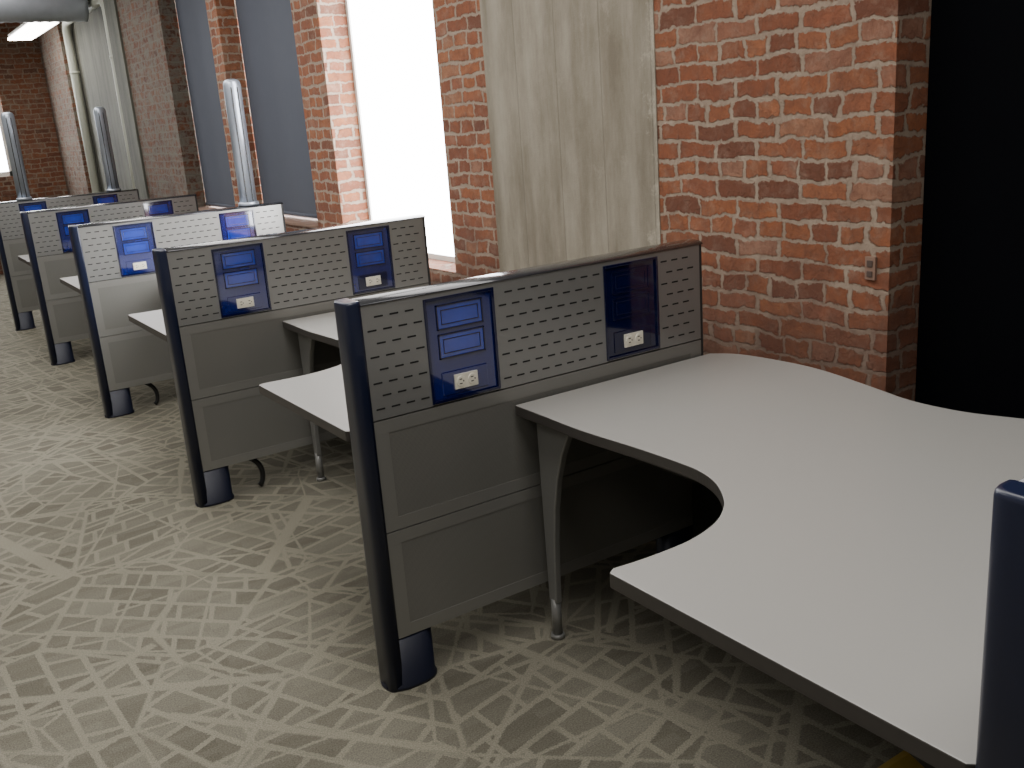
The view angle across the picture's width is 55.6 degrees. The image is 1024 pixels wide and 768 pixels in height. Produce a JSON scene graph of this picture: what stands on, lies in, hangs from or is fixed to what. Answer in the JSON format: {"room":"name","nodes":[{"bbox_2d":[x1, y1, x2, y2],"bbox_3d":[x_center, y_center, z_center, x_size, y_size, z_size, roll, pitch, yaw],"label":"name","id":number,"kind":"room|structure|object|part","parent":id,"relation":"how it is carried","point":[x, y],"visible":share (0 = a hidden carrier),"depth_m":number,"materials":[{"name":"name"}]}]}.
{"room":"open-plan office","nodes":[
{"label":"open-plan office","id":0,"kind":"room"},
{"bbox_2d":[0,22,67,274],"bbox_3d":[-8.602,-2.529,10.866,7.220,3.300,0.300,-14,18,-32],"label":"wall","id":1,"kind":"structure","parent":0,"point":[24,93],"depth_m":12.24,"materials":[{"name":"brick"}]},
{"bbox_2d":[0,104,12,176],"bbox_3d":[-6.989,-3.094,11.800,1.500,1.250,0.060,-14,18,-32],"label":"window","id":2,"kind":"structure","parent":1,"relation":"in","point":[5,167],"depth_m":12.24,"materials":[{"name":"white glass"}]},
{"bbox_2d":[0,274,923,767],"bbox_3d":[-3.622,0.592,4.692,7.700,0.116,17.000,-14,18,-32],"label":"floor","id":3,"kind":"structure","parent":0,"point":[142,625],"depth_m":2.96,"materials":[{"name":"carpet"}]},
{"bbox_2d":[18,255,30,265],"bbox_3d":[-3.322,-0.799,8.049,1.316,0.735,1.651,-14,18,-32],"label":"desk","id":4,"kind":"object","parent":3,"relation":"on","point":[24,258],"visible":0.04,"depth_m":7.30,"materials":[{"name":"laminate"}]},
{"bbox_2d":[0,189,139,330],"bbox_3d":[-3.881,-1.125,8.677,1.222,1.102,0.112,-14,18,-32],"label":"cubicle partition","id":5,"kind":"structure","parent":3,"relation":"on","point":[18,275],"depth_m":8.42,"materials":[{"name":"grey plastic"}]},
{"bbox_3d":[-4.367,-1.002,8.369,0.040,1.102,0.089,-14,18,-32],"label":"post","id":6,"kind":"part","parent":5,"relation":"part of","materials":[{"name":"blue plastic"}]},
{"bbox_2d":[1,112,31,200],"bbox_3d":[-4.220,-1.934,8.258,0.130,0.728,0.082,-14,18,-32],"label":"pole","id":7,"kind":"object","parent":5,"relation":"on","point":[7,118],"visible":1,"depth_m":8.23,"materials":[{"name":"metal"}]},
{"bbox_3d":[-4.121,-1.426,8.396,0.218,0.285,0.017,-14,18,-32],"label":"power panel","id":8,"kind":"part","parent":5,"relation":"part of","materials":[{"name":"blue plastic"}]},
{"bbox_3d":[-4.126,-1.509,8.371,0.144,0.068,0.005,-14,18,-32],"label":"blank plate","id":9,"kind":"part","parent":5,"relation":"part of","materials":[{"name":"blue plastic"}]},
{"bbox_3d":[-3.878,-1.492,8.549,1.169,0.301,0.013,-14,18,-32],"label":"perforated panel","id":10,"kind":"part","parent":5,"relation":"part of","materials":[{"name":"metal"}]},
{"bbox_3d":[-3.627,-1.551,8.709,0.212,0.285,0.017,-14,18,-32],"label":"power panel","id":11,"kind":"part","parent":5,"relation":"part of","materials":[{"name":"blue plastic"}]},
{"bbox_3d":[-3.632,-1.634,8.684,0.144,0.068,0.005,-14,18,-32],"label":"blank plate","id":12,"kind":"part","parent":5,"relation":"part of","materials":[{"name":"blue plastic"}]},
{"bbox_2d":[93,107,120,191],"bbox_3d":[-3.609,-2.088,8.644,0.130,0.728,0.082,-14,18,-32],"label":"pole","id":13,"kind":"object","parent":5,"relation":"on","point":[100,116],"visible":1,"depth_m":8.62,"materials":[{"name":"metal"}]},
{"bbox_2d":[60,276,80,293],"bbox_3d":[-2.326,-0.469,6.605,1.316,0.735,1.651,-14,18,-32],"label":"desk","id":14,"kind":"object","parent":3,"relation":"on","point":[72,282],"visible":0.06,"depth_m":5.86,"materials":[{"name":"laminate"}]},
{"bbox_2d":[20,194,198,365],"bbox_3d":[-2.885,-0.794,7.232,1.222,1.102,0.112,-14,18,-32],"label":"cubicle partition","id":15,"kind":"structure","parent":3,"relation":"on","point":[46,232],"depth_m":6.97,"materials":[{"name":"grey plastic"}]},
{"bbox_3d":[-3.371,-0.671,6.925,0.040,1.102,0.089,-14,18,-32],"label":"post","id":16,"kind":"part","parent":15,"relation":"part of","materials":[{"name":"blue plastic"}]},
{"bbox_3d":[-3.125,-1.096,6.952,0.218,0.285,0.017,-14,18,-32],"label":"power panel","id":17,"kind":"part","parent":15,"relation":"part of","materials":[{"name":"blue plastic"}]},
{"bbox_3d":[-3.124,-1.103,6.948,0.144,0.068,0.005,-14,18,-32],"label":"blank plate","id":18,"kind":"part","parent":15,"relation":"part of","materials":[{"name":"blue plastic"}]},
{"bbox_3d":[-3.130,-1.179,6.927,0.144,0.068,0.005,-14,18,-32],"label":"blank plate","id":19,"kind":"part","parent":15,"relation":"part of","materials":[{"name":"blue plastic"}]},
{"bbox_3d":[-2.881,-1.161,7.105,1.169,0.301,0.013,-14,18,-32],"label":"perforated panel","id":20,"kind":"part","parent":15,"relation":"part of","materials":[{"name":"metal"}]},
{"bbox_3d":[-2.870,-0.865,7.226,1.175,0.939,0.077,-14,18,-32],"label":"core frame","id":21,"kind":"part","parent":15,"relation":"part of","materials":[{"name":"grey metal"}]},
{"bbox_3d":[-2.631,-1.220,7.264,0.212,0.285,0.017,-14,18,-32],"label":"power panel","id":22,"kind":"part","parent":15,"relation":"part of","materials":[{"name":"blue plastic"}]},
{"bbox_3d":[-2.636,-1.303,7.239,0.144,0.068,0.005,-14,18,-32],"label":"blank plate","id":23,"kind":"part","parent":15,"relation":"part of","materials":[{"name":"blue plastic"}]},
{"bbox_2d":[128,309,166,341],"bbox_3d":[-1.329,-0.138,5.160,1.316,0.735,1.651,-14,18,-32],"label":"desk","id":24,"kind":"object","parent":3,"relation":"on","point":[152,322],"visible":0.06,"depth_m":4.41,"materials":[{"name":"laminate"}]},
{"bbox_2d":[68,202,285,417],"bbox_3d":[-1.888,-0.464,5.788,1.222,1.102,0.112,-14,18,-32],"label":"wall","id":25,"kind":"structure","parent":3,"relation":"on","point":[114,262],"depth_m":5.55,"materials":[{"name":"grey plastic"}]},
{"bbox_3d":[-2.374,-0.341,5.481,0.040,1.102,0.089,-14,18,-32],"label":"post","id":26,"kind":"part","parent":25,"relation":"part of","materials":[{"name":"blue plastic"}]},
{"bbox_3d":[-2.133,-0.848,5.483,0.144,0.068,0.005,-14,18,-32],"label":"blank plate","id":27,"kind":"part","parent":25,"relation":"part of","materials":[{"name":"blue plastic"}]},
{"bbox_3d":[-2.128,-0.765,5.508,0.218,0.285,0.017,-14,18,-32],"label":"power panel","id":28,"kind":"part","parent":25,"relation":"part of","materials":[{"name":"blue plastic"}]},
{"bbox_3d":[-2.127,-0.772,5.504,0.144,0.068,0.005,-14,18,-32],"label":"blank plate","id":29,"kind":"part","parent":25,"relation":"part of","materials":[{"name":"blue plastic"}]},
{"bbox_2d":[133,261,146,269],"bbox_3d":[-2.117,-0.673,5.527,0.072,0.040,0.008,-14,18,-32],"label":"outlet","id":30,"kind":"object","parent":25,"relation":"attached to","point":[137,265],"depth_m":5.53,"materials":[{"name":"beige plastic"}]},
{"bbox_3d":[-1.885,-0.831,5.661,1.169,0.301,0.013,-14,18,-32],"label":"perforated panel","id":31,"kind":"part","parent":25,"relation":"part of","materials":[{"name":"metal"}]},
{"bbox_3d":[-1.874,-0.534,5.782,1.175,0.939,0.077,-14,18,-32],"label":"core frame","id":32,"kind":"part","parent":25,"relation":"part of","materials":[{"name":"grey metal"}]},
{"bbox_3d":[-1.639,-0.973,5.795,0.144,0.068,0.005,-14,18,-32],"label":"blank plate","id":33,"kind":"part","parent":25,"relation":"part of","materials":[{"name":"blue plastic"}]},
{"bbox_3d":[-1.634,-0.890,5.820,0.212,0.285,0.017,-14,18,-32],"label":"power panel","id":34,"kind":"part","parent":25,"relation":"part of","materials":[{"name":"blue plastic"}]},
{"bbox_3d":[-1.634,-0.897,5.816,0.144,0.068,0.005,-14,18,-32],"label":"blank plate","id":35,"kind":"part","parent":25,"relation":"part of","materials":[{"name":"blue plastic"}]},
{"bbox_2d":[223,79,258,205],"bbox_3d":[-1.612,-1.428,5.758,0.130,0.728,0.082,-14,18,-32],"label":"pole","id":36,"kind":"object","parent":25,"relation":"on","point":[234,105],"visible":1,"depth_m":5.73,"materials":[{"name":"metal"}]},
{"bbox_2d":[152,214,430,507],"bbox_3d":[-0.892,-0.133,4.344,1.222,1.102,0.112,-14,18,-32],"label":"wall","id":37,"kind":"structure","parent":3,"relation":"on","point":[225,304],"depth_m":4.15,"materials":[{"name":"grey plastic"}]},
{"bbox_3d":[-1.378,-0.010,4.036,0.040,1.102,0.089,-14,18,-32],"label":"post","id":38,"kind":"part","parent":37,"relation":"part of","materials":[{"name":"blue plastic"}]},
{"bbox_3d":[-1.137,-0.518,4.038,0.144,0.068,0.005,-14,18,-32],"label":"blank plate","id":39,"kind":"part","parent":37,"relation":"part of","materials":[{"name":"blue plastic"}]},
{"bbox_3d":[-1.131,-0.442,4.060,0.144,0.068,0.005,-14,18,-32],"label":"blank plate","id":40,"kind":"part","parent":37,"relation":"part of","materials":[{"name":"blue plastic"}]},
{"bbox_3d":[-1.132,-0.435,4.063,0.218,0.285,0.017,-14,18,-32],"label":"power panel","id":41,"kind":"part","parent":37,"relation":"part of","materials":[{"name":"blue plastic"}]},
{"bbox_2d":[236,296,253,308],"bbox_3d":[-1.121,-0.342,4.083,0.072,0.040,0.008,-14,18,-32],"label":"outlet","id":42,"kind":"object","parent":37,"relation":"attached to","point":[242,302],"depth_m":4.08,"materials":[{"name":"beige plastic"}]},
{"bbox_3d":[-0.888,-0.500,4.216,1.169,0.301,0.013,-14,18,-32],"label":"perforated panel","id":43,"kind":"part","parent":37,"relation":"part of","materials":[{"name":"metal"}]},
{"bbox_3d":[-0.877,-0.204,4.337,1.175,0.939,0.077,-14,18,-32],"label":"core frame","id":44,"kind":"part","parent":37,"relation":"part of","materials":[{"name":"grey metal"}]},
{"bbox_3d":[-0.643,-0.642,4.351,0.144,0.068,0.005,-14,18,-32],"label":"blank plate","id":45,"kind":"part","parent":37,"relation":"part of","materials":[{"name":"blue plastic"}]},
{"bbox_3d":[-0.638,-0.559,4.375,0.212,0.285,0.017,-14,18,-32],"label":"power panel","id":46,"kind":"part","parent":37,"relation":"part of","materials":[{"name":"blue plastic"}]},
{"bbox_3d":[-0.637,-0.567,4.372,0.144,0.068,0.005,-14,18,-32],"label":"blank plate","id":47,"kind":"part","parent":37,"relation":"part of","materials":[{"name":"blue plastic"}]},
{"bbox_2d":[366,275,380,285],"bbox_3d":[-0.626,-0.467,4.395,0.072,0.040,0.008,-14,18,-32],"label":"outlet","id":48,"kind":"object","parent":37,"relation":"attached to","point":[371,280],"depth_m":4.39,"materials":[{"name":"beige plastic"}]},
{"bbox_2d":[259,312,350,481],"bbox_3d":[-0.333,0.192,3.716,1.316,0.735,1.651,-14,18,-32],"label":"desk","id":49,"kind":"object","parent":3,"relation":"on","point":[318,397],"visible":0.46,"depth_m":3.13,"materials":[{"name":"laminate"}]},
{"bbox_3d":[-0.854,0.048,4.211,0.022,0.580,0.167,-14,18,-32],"label":"leg","id":50,"kind":"part","parent":49,"relation":"part of","materials":[{"name":"metal"}]},
{"bbox_2d":[334,239,702,692],"bbox_3d":[0.105,0.197,2.899,1.222,1.102,0.112,-14,18,-32],"label":"wall","id":51,"kind":"structure","parent":3,"relation":"on","point":[447,470],"depth_m":2.73,"materials":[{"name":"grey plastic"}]},
{"bbox_3d":[-0.381,0.320,2.592,0.040,1.102,0.089,-14,18,-32],"label":"post","id":52,"kind":"part","parent":51,"relation":"part of","materials":[{"name":"blue plastic"}]},
{"bbox_3d":[-0.140,-0.187,2.594,0.144,0.068,0.005,-14,18,-32],"label":"blank plate","id":53,"kind":"part","parent":51,"relation":"part of","materials":[{"name":"blue plastic"}]},
{"bbox_3d":[-0.135,-0.104,2.619,0.218,0.285,0.017,-14,18,-32],"label":"power panel","id":54,"kind":"part","parent":51,"relation":"part of","materials":[{"name":"blue plastic"}]},
{"bbox_3d":[-0.135,-0.111,2.615,0.144,0.068,0.005,-14,18,-32],"label":"blank plate","id":55,"kind":"part","parent":51,"relation":"part of","materials":[{"name":"blue plastic"}]},
{"bbox_2d":[454,370,477,388],"bbox_3d":[-0.124,-0.012,2.638,0.072,0.040,0.008,-14,18,-32],"label":"outlet","id":56,"kind":"object","parent":51,"relation":"attached to","point":[463,379],"depth_m":2.64,"materials":[{"name":"beige plastic"}]},
{"bbox_3d":[0.108,-0.170,2.772,1.169,0.301,0.013,-14,18,-32],"label":"perforated panel","id":57,"kind":"part","parent":51,"relation":"part of","materials":[{"name":"metal"}]},
{"bbox_3d":[0.119,0.127,2.893,1.175,0.939,0.077,-14,18,-32],"label":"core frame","id":58,"kind":"part","parent":51,"relation":"part of","materials":[{"name":"grey metal"}]},
{"bbox_3d":[0.354,-0.312,2.906,0.144,0.068,0.005,-14,18,-32],"label":"blank plate","id":59,"kind":"part","parent":51,"relation":"part of","materials":[{"name":"plastic"}]},
{"bbox_3d":[0.359,-0.236,2.928,0.144,0.068,0.005,-14,18,-32],"label":"blank plate","id":60,"kind":"part","parent":51,"relation":"part of","materials":[{"name":"blue plastic"}]},
{"bbox_3d":[0.359,-0.229,2.931,0.212,0.285,0.017,-14,18,-32],"label":"power panel","id":61,"kind":"part","parent":51,"relation":"part of","materials":[{"name":"plastic"}]},
{"bbox_2d":[624,330,642,347],"bbox_3d":[0.370,-0.137,2.950,0.072,0.040,0.008,-14,18,-32],"label":"outlet","id":62,"kind":"object","parent":51,"relation":"attached to","point":[632,338],"depth_m":2.95,"materials":[{"name":"beige plastic"}]},
{"bbox_2d":[515,353,1023,767],"bbox_3d":[0.664,0.523,2.272,1.316,0.735,1.651,-14,18,-32],"label":"desk","id":63,"kind":"object","parent":3,"relation":"on","point":[838,550],"visible":1,"depth_m":1.85,"materials":[{"name":"laminate"}]},
{"bbox_3d":[0.143,0.379,2.766,0.022,0.580,0.167,-14,18,-32],"label":"leg","id":64,"kind":"part","parent":63,"relation":"part of","materials":[{"name":"metal"}]},
{"bbox_3d":[0.583,0.198,2.285,1.100,0.044,1.383,-14,18,-32],"label":"support rail","id":65,"kind":"part","parent":63,"relation":"part of","materials":[{"name":"black metal"}]},
{"bbox_3d":[1.045,0.410,2.517,0.018,0.644,1.623,-14,18,-32],"label":"modesty panel","id":66,"kind":"part","parent":63,"relation":"part of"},
{"bbox_2d":[975,478,1023,767],"bbox_3d":[1.079,0.522,1.480,1.222,1.102,0.112,-14,18,-32],"label":"wall","id":67,"kind":"structure","parent":3,"relation":"on","point":[1000,738],"depth_m":1.07,"materials":[{"name":"blue plastic"}]},
{"bbox_2d":[38,0,931,400],"bbox_3d":[-1.031,-1.669,5.777,0.380,3.300,16.700,-14,18,-32],"label":"wall","id":68,"kind":"structure","parent":0,"point":[792,133],"depth_m":3.12,"materials":[{"name":"brick"}]},
{"bbox_2d":[62,0,135,192],"bbox_3d":[-4.359,-2.538,10.490,0.110,2.908,2.146,-14,18,-32],"label":"pipe","id":69,"kind":"object","parent":68,"relation":"attached to","point":[74,72],"visible":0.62,"depth_m":11.04,"materials":[{"name":"metal"}]},
{"bbox_2d":[175,0,234,207],"bbox_3d":[-2.337,-2.411,7.488,0.058,2.088,1.172,-14,18,-32],"label":"roller shade","id":70,"kind":"object","parent":68,"relation":"attached to","point":[191,14],"visible":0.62,"depth_m":7.71,"materials":[{"name":"grey fabric"}]},
{"bbox_2d":[198,206,219,210],"bbox_3d":[-2.310,-1.375,7.744,0.180,0.020,1.180,-14,18,-32],"label":"trim","id":71,"kind":"structure","parent":68,"relation":"attached to","point":[208,207],"depth_m":8.05,"materials":[{"name":"beige wood"}]},
{"bbox_2d":[235,0,316,217],"bbox_3d":[-1.522,-2.141,6.306,0.058,2.088,1.308,-14,18,-32],"label":"roller shade","id":72,"kind":"object","parent":68,"relation":"attached to","point":[266,30],"visible":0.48,"depth_m":6.50,"materials":[{"name":"grey fabric"}]},
{"bbox_2d":[284,215,317,227],"bbox_3d":[-1.494,-1.105,6.562,0.180,0.020,1.316,-14,18,-32],"label":"trim","id":73,"kind":"structure","parent":68,"relation":"attached to","point":[289,220],"depth_m":6.32,"materials":[{"name":"beige wood"}]},
{"bbox_2d":[345,0,454,261],"bbox_3d":[-0.538,-1.778,5.011,0.060,2.250,1.261,-14,18,-32],"label":"window","id":74,"kind":"structure","parent":68,"relation":"in","point":[393,42],"depth_m":5.18,"materials":[{"name":"white glass"}]},
{"bbox_2d":[865,256,876,280],"bbox_3d":[1.013,-0.327,2.744,0.014,0.066,0.034,-14,18,-32],"label":"wall box","id":75,"kind":"object","parent":68,"relation":"attached to","point":[870,261],"visible":1,"depth_m":2.74,"materials":[{"name":"beige plastic"}]},
{"bbox_2d":[915,0,1023,418],"bbox_3d":[1.589,-0.679,1.970,0.058,3.008,1.642,-14,18,-32],"label":"roller shade","id":76,"kind":"object","parent":68,"relation":"attached to","point":[970,343],"visible":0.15,"depth_m":2.60,"materials":[{"name":"black fabric"}]},
{"bbox_2d":[479,0,660,271],"bbox_3d":[0.336,-1.220,3.810,0.364,3.300,1.065,-14,18,-32],"label":"wall","id":77,"kind":"structure","parent":0,"point":[571,84],"depth_m":3.73,"materials":[{"name":"beige wood"}]},
{"bbox_3d":[-3.868,-2.690,3.772,7.700,0.150,17.000,-14,18,-32],"label":"ceiling","id":78,"kind":"structure","parent":0,"visible":0},
{"bbox_2d":[8,22,58,40],"bbox_3d":[-5.195,-4.067,10.392,0.260,0.580,1.720,-14,18,-32],"label":"ceiling light","id":79,"kind":"object","parent":78,"relation":"hanging from","point":[26,30],"visible":0.57,"depth_m":10.36,"materials":[{"name":"white paint"}]},
{"bbox_2d":[0,0,88,22],"bbox_3d":[-6.974,-3.232,7.933,6.540,0.605,0.348,-14,18,-32],"label":"air duct","id":80,"kind":"object","parent":78,"relation":"hanging from","point":[11,11],"visible":1,"depth_m":9.38,"materials":[{"name":"metal"}]}
]}

